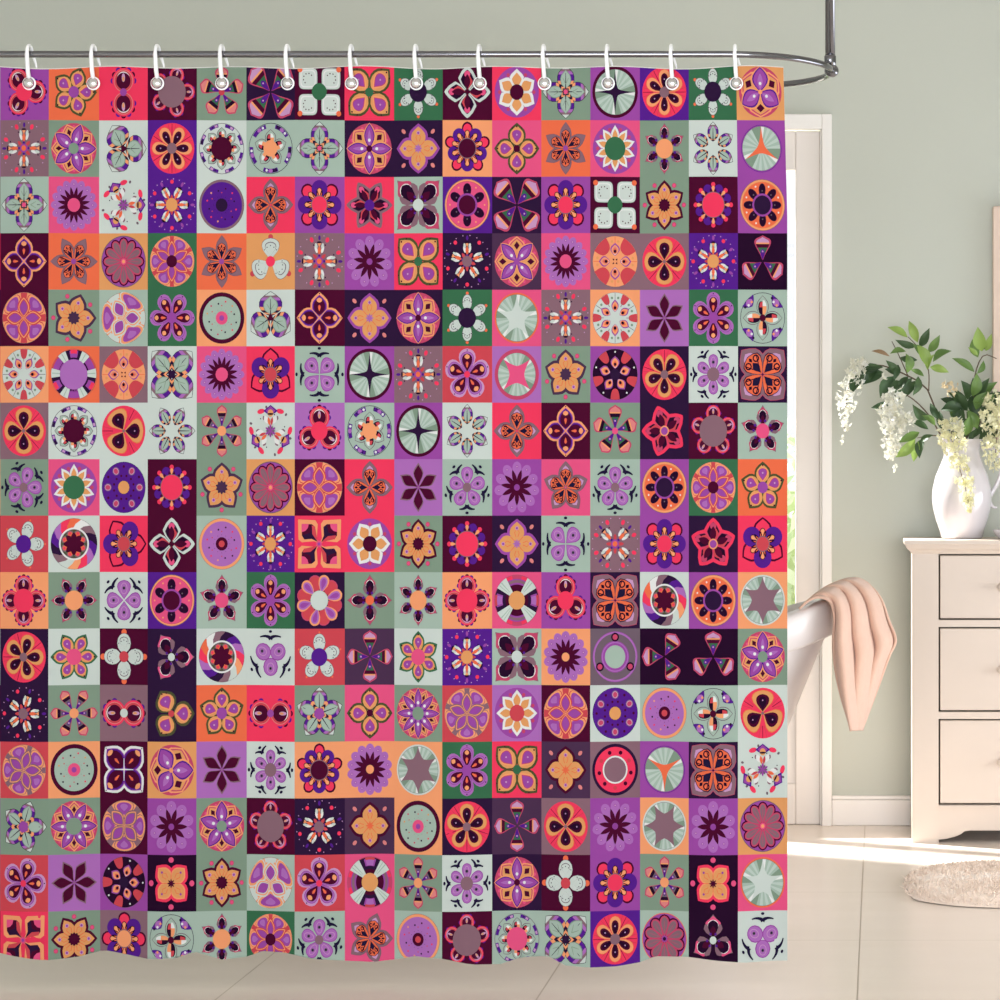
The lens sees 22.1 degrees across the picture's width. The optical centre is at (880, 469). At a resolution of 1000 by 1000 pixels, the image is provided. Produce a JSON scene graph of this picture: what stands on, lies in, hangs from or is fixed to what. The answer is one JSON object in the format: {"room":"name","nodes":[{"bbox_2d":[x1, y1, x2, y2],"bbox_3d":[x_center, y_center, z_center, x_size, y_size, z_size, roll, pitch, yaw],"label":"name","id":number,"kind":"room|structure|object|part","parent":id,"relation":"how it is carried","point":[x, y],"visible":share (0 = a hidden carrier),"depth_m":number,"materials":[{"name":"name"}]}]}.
{"room":"bathroom","nodes":[
{"label":"bathroom","id":0,"kind":"room"},
{"bbox_2d":[0,0,999,799],"bbox_3d":[-0.600,-0.335,7.400,5.700,2.750,0.150,0,0,0],"label":"wall","id":1,"kind":"structure","parent":0,"point":[913,100],"depth_m":7.33,"materials":[{"name":"green paint"}]},
{"bbox_2d":[785,114,831,825],"bbox_3d":[-0.896,0.000,7.362,1.506,2.080,0.126,0,0,0],"label":"door frame","id":2,"kind":"structure","parent":1,"relation":"in","point":[822,122],"depth_m":7.30,"materials":[{"name":"white paint"}]},
{"bbox_2d":[785,131,819,823],"bbox_3d":[-0.893,0.023,7.349,1.428,2.034,0.040,0,0,0],"label":"window","id":3,"kind":"structure","parent":2,"relation":"attached to","point":[802,147],"depth_m":7.33,"materials":[{"name":"paint"}]},
{"bbox_3d":[-0.529,0.745,7.349,0.556,0.350,0.016,0,0,0],"label":"panel","id":4,"kind":"part","parent":3,"relation":"part of","materials":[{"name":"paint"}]},
{"bbox_2d":[832,795,910,825],"bbox_3d":[-0.600,0.996,7.316,5.400,0.087,0.018,0,0,0],"label":"baseboard","id":5,"kind":"structure","parent":1,"relation":"attached to","point":[847,810],"depth_m":7.31,"materials":[{"name":"white paint"}]},
{"bbox_2d":[992,206,999,439],"bbox_3d":[0.638,-0.421,7.300,0.624,0.693,0.050,0,0,0],"label":"picture frame","id":6,"kind":"object","parent":1,"relation":"attached to","point":[996,209],"visible":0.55,"depth_m":7.27,"materials":[{"name":"brown wood"}]},
{"bbox_2d":[0,823,999,999],"bbox_3d":[-0.600,1.090,3.237,5.700,0.100,8.475,0,0,0],"label":"floor","id":7,"kind":"structure","parent":0,"point":[854,933],"depth_m":5.21,"materials":[{"name":"tile"}]},
{"bbox_2d":[787,599,832,727],"bbox_3d":[-0.908,0.672,6.000,1.600,0.735,0.720,0,0,0],"label":"bathtub","id":8,"kind":"object","parent":7,"relation":"on","point":[808,627],"visible":0.07,"depth_m":5.86,"materials":[{"name":"white ceramic"}]},
{"bbox_2d":[799,577,896,730],"bbox_3d":[-0.075,0.445,5.964,0.160,0.365,0.354,0,0,14],"label":"towel","id":9,"kind":"object","parent":8,"relation":"on","point":[864,638],"visible":1,"depth_m":5.92,"materials":[{"name":"fabric"}]},
{"bbox_2d":[901,858,999,907],"bbox_3d":[0.563,1.021,6.224,1.044,0.036,0.655,0,0,0],"label":"bath mat","id":10,"kind":"object","parent":7,"relation":"on","point":[976,883],"visible":1,"depth_m":6.12,"materials":[{"name":"beige fabric"}]},
{"bbox_2d":[903,537,999,842],"bbox_3d":[0.563,0.618,7.121,0.998,0.845,0.358,0,0,0],"label":"dresser","id":11,"kind":"object","parent":7,"relation":"on","point":[955,583],"visible":1,"depth_m":6.97,"materials":[{"name":"beige paint"}]},
{"bbox_3d":[0.563,0.221,7.125,0.992,0.025,0.350,0,0,0],"label":"cove moulding","id":12,"kind":"part","parent":11,"relation":"part of","materials":[{"name":"beige paint"}]},
{"bbox_2d":[932,437,999,538],"bbox_3d":[0.232,0.050,7.131,0.174,0.289,0.171,0,0,-43],"label":"pitcher","id":13,"kind":"object","parent":11,"relation":"on","point":[953,521],"visible":0.87,"depth_m":7.07,"materials":[{"name":"white ceramic"}]},
{"bbox_2d":[835,321,950,444],"bbox_3d":[0.040,-0.238,7.090,0.341,0.374,0.076,0,0,0],"label":"flower spray","id":14,"kind":"object","parent":13,"relation":"in","point":[855,377],"visible":0.99,"depth_m":7.10,"materials":[{"name":"green plant"}]},
{"bbox_3d":[0.052,-0.215,7.112,0.317,0.329,0.013,0,0,-2],"label":"stem","id":15,"kind":"part","parent":14,"relation":"part of","materials":[{"name":"green plant"}]},
{"bbox_2d":[875,387,943,472],"bbox_3d":[0.100,-0.115,7.069,0.237,0.245,0.078,0,0,-7],"label":"flower spray","id":16,"kind":"object","parent":13,"relation":"in","point":[910,447],"visible":0.99,"depth_m":7.06,"materials":[{"name":"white plant"}]},
{"bbox_3d":[0.120,-0.135,7.092,0.194,0.169,0.029,0,0,-10],"label":"stem","id":17,"kind":"part","parent":16,"relation":"part of","materials":[{"name":"plant"}]},
{"bbox_2d":[935,416,975,512],"bbox_3d":[0.209,-0.014,7.051,0.116,0.277,0.143,0,0,0],"label":"flower spray","id":18,"kind":"object","parent":13,"relation":"in","point":[958,425],"visible":1,"depth_m":7.01,"materials":[{"name":"white plant"}]},
{"bbox_2d":[941,327,999,438],"bbox_3d":[0.261,-0.223,7.113,0.182,0.368,0.120,0,0,0],"label":"flower spray","id":19,"kind":"object","parent":13,"relation":"in","point":[956,405],"visible":0.88,"depth_m":7.10,"materials":[{"name":"green plant"}]},
{"bbox_3d":[0.279,-0.184,7.120,0.102,0.291,0.014,0,0,7],"label":"stem","id":20,"kind":"part","parent":19,"relation":"part of","materials":[{"name":"green plant"}]},
{"bbox_2d":[972,388,999,471],"bbox_3d":[0.331,-0.111,7.071,0.184,0.242,0.102,0,0,0],"label":"flower spray","id":21,"kind":"object","parent":13,"relation":"in","point":[993,420],"visible":0.99,"depth_m":7.05,"materials":[{"name":"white plant"}]},
{"bbox_3d":[0.316,0.019,7.130,0.068,0.183,0.015,0,0,0],"label":"handle","id":22,"kind":"part","parent":13,"relation":"part of","materials":[{"name":"white ceramic"}]},
{"bbox_3d":[0.563,0.587,7.018,0.806,0.694,0.005,0,0,0],"label":"dust panel","id":23,"kind":"part","parent":11,"relation":"part of","materials":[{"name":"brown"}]},
{"bbox_3d":[0.563,0.939,6.968,0.806,0.005,0.008,0,0,0],"label":"bead moulding","id":24,"kind":"part","parent":11,"relation":"part of","materials":[{"name":"beige paint"}]},
{"bbox_3d":[0.563,0.814,6.984,0.797,0.231,0.021,0,0,0],"label":"drawer","id":25,"kind":"part","parent":11,"relation":"part of","materials":[{"name":"beige paint"}]},
{"bbox_3d":[0.563,0.556,6.984,0.797,0.229,0.021,0,0,0],"label":"drawer","id":26,"kind":"part","parent":11,"relation":"part of","materials":[{"name":"beige paint"}]},
{"bbox_3d":[0.563,0.326,6.984,0.797,0.176,0.021,0,0,0],"label":"drawer","id":27,"kind":"part","parent":11,"relation":"part of","materials":[{"name":"beige paint"}]},
{"bbox_2d":[993,529,999,538],"bbox_3d":[0.348,0.181,7.080,0.064,0.026,0.064,0,0,0],"label":"dish","id":28,"kind":"object","parent":11,"relation":"on","point":[996,531],"visible":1,"depth_m":7.06,"materials":[{"name":"white ceramic"}]},
{"bbox_3d":[-0.600,-1.760,3.237,5.700,0.100,8.475,0,0,0],"label":"ceiling","id":29,"kind":"structure","parent":0,"visible":0},
{"bbox_2d":[0,0,838,86],"bbox_3d":[-1.117,-1.264,5.210,2.093,0.892,0.428,0,0,0],"label":"curtain rod","id":30,"kind":"object","parent":29,"relation":"hanging from","point":[829,63],"visible":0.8,"depth_m":5.00,"materials":[{"name":"silver metal"}]},
{"bbox_2d":[22,44,36,89],"bbox_3d":[-1.701,-0.806,5.001,0.027,0.095,0.040,0,0,0],"label":"curtain hook","id":31,"kind":"object","parent":30,"relation":"hanging from","point":[29,83],"visible":1,"depth_m":4.99,"materials":[{"name":"white plastic"}]},
{"bbox_2d":[0,65,786,966],"bbox_3d":[-1.073,0.092,5.000,1.771,1.804,0.025,0,0,0],"label":"shower curtain","id":32,"kind":"object","parent":31,"relation":"hanging from","point":[393,475],"visible":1,"depth_m":5.00,"materials":[{"name":"multicoloured fabric"}]},
{"bbox_2d":[86,44,100,89],"bbox_3d":[-1.573,-0.806,5.001,0.027,0.095,0.040,0,0,0],"label":"curtain hook","id":33,"kind":"object","parent":30,"relation":"hanging from","point":[93,83],"visible":1,"depth_m":4.99,"materials":[{"name":"white plastic"}]},
{"bbox_2d":[151,44,164,89],"bbox_3d":[-1.445,-0.806,5.001,0.027,0.095,0.040,0,0,0],"label":"curtain hook","id":34,"kind":"object","parent":30,"relation":"hanging from","point":[157,83],"visible":1,"depth_m":4.99,"materials":[{"name":"white plastic"}]},
{"bbox_2d":[215,44,228,89],"bbox_3d":[-1.316,-0.806,5.001,0.027,0.095,0.040,0,0,0],"label":"curtain hook","id":35,"kind":"object","parent":30,"relation":"hanging from","point":[221,83],"visible":1,"depth_m":4.99,"materials":[{"name":"white plastic"}]},
{"bbox_2d":[281,44,293,89],"bbox_3d":[-1.185,-0.806,5.001,0.027,0.095,0.040,0,0,0],"label":"curtain hook","id":36,"kind":"object","parent":30,"relation":"hanging from","point":[287,83],"visible":1,"depth_m":4.99,"materials":[{"name":"white plastic"}]},
{"bbox_2d":[345,44,358,89],"bbox_3d":[-1.057,-0.806,5.001,0.027,0.095,0.040,0,0,0],"label":"curtain hook","id":37,"kind":"object","parent":30,"relation":"hanging from","point":[351,83],"visible":1,"depth_m":4.99,"materials":[{"name":"white plastic"}]},
{"bbox_2d":[409,44,422,89],"bbox_3d":[-0.928,-0.806,5.001,0.027,0.095,0.040,0,0,0],"label":"curtain hook","id":38,"kind":"object","parent":30,"relation":"hanging from","point":[416,83],"visible":1,"depth_m":4.99,"materials":[{"name":"white plastic"}]},
{"bbox_3d":[-1.130,-0.832,5.210,2.068,0.014,0.428,0,0,0],"label":"ring rail","id":39,"kind":"part","parent":30,"relation":"part of","materials":[{"name":"silver metal"}]},
{"bbox_2d":[473,44,486,89],"bbox_3d":[-0.801,-0.806,5.001,0.027,0.095,0.040,0,0,0],"label":"curtain hook","id":40,"kind":"object","parent":30,"relation":"hanging from","point":[479,83],"visible":1,"depth_m":4.99,"materials":[{"name":"white plastic"}]},
{"bbox_2d":[538,44,550,89],"bbox_3d":[-0.672,-0.806,5.001,0.027,0.095,0.040,0,0,0],"label":"curtain hook","id":41,"kind":"object","parent":30,"relation":"hanging from","point":[544,83],"visible":1,"depth_m":4.99,"materials":[{"name":"white plastic"}]},
{"bbox_2d":[601,44,614,89],"bbox_3d":[-0.545,-0.806,5.001,0.027,0.095,0.040,0,0,0],"label":"curtain hook","id":42,"kind":"object","parent":30,"relation":"hanging from","point":[608,83],"visible":1,"depth_m":4.99,"materials":[{"name":"white plastic"}]},
{"bbox_2d":[665,44,678,89],"bbox_3d":[-0.417,-0.806,5.001,0.027,0.095,0.040,0,0,0],"label":"curtain hook","id":43,"kind":"object","parent":30,"relation":"hanging from","point":[672,83],"visible":1,"depth_m":4.99,"materials":[{"name":"white plastic"}]},
{"bbox_2d":[729,44,742,89],"bbox_3d":[-0.289,-0.806,5.001,0.027,0.095,0.040,0,0,0],"label":"curtain hook","id":44,"kind":"object","parent":30,"relation":"hanging from","point":[736,83],"visible":1,"depth_m":4.99,"materials":[{"name":"white plastic"}]},
{"bbox_3d":[-0.106,-1.277,5.210,0.021,0.866,0.021,0,0,0],"label":"ceiling post","id":45,"kind":"part","parent":30,"relation":"part of","materials":[{"name":"silver metal"}]},
{"label":"outside","id":46,"kind":"structure","parent":0,"visible":0},
{"bbox_3d":[-2.500,1.110,13.238,13.000,0.100,11.525,0,0,0],"label":"ground","id":47,"kind":"structure","parent":46,"visible":0},
{"bbox_2d":[787,416,794,605],"bbox_3d":[-1.898,0.294,10.545,6.308,1.607,0.833,0,0,0],"label":"hedge","id":48,"kind":"object","parent":47,"relation":"on","point":[790,440],"visible":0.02,"depth_m":10.29,"materials":[{"name":"plant"}]}
]}

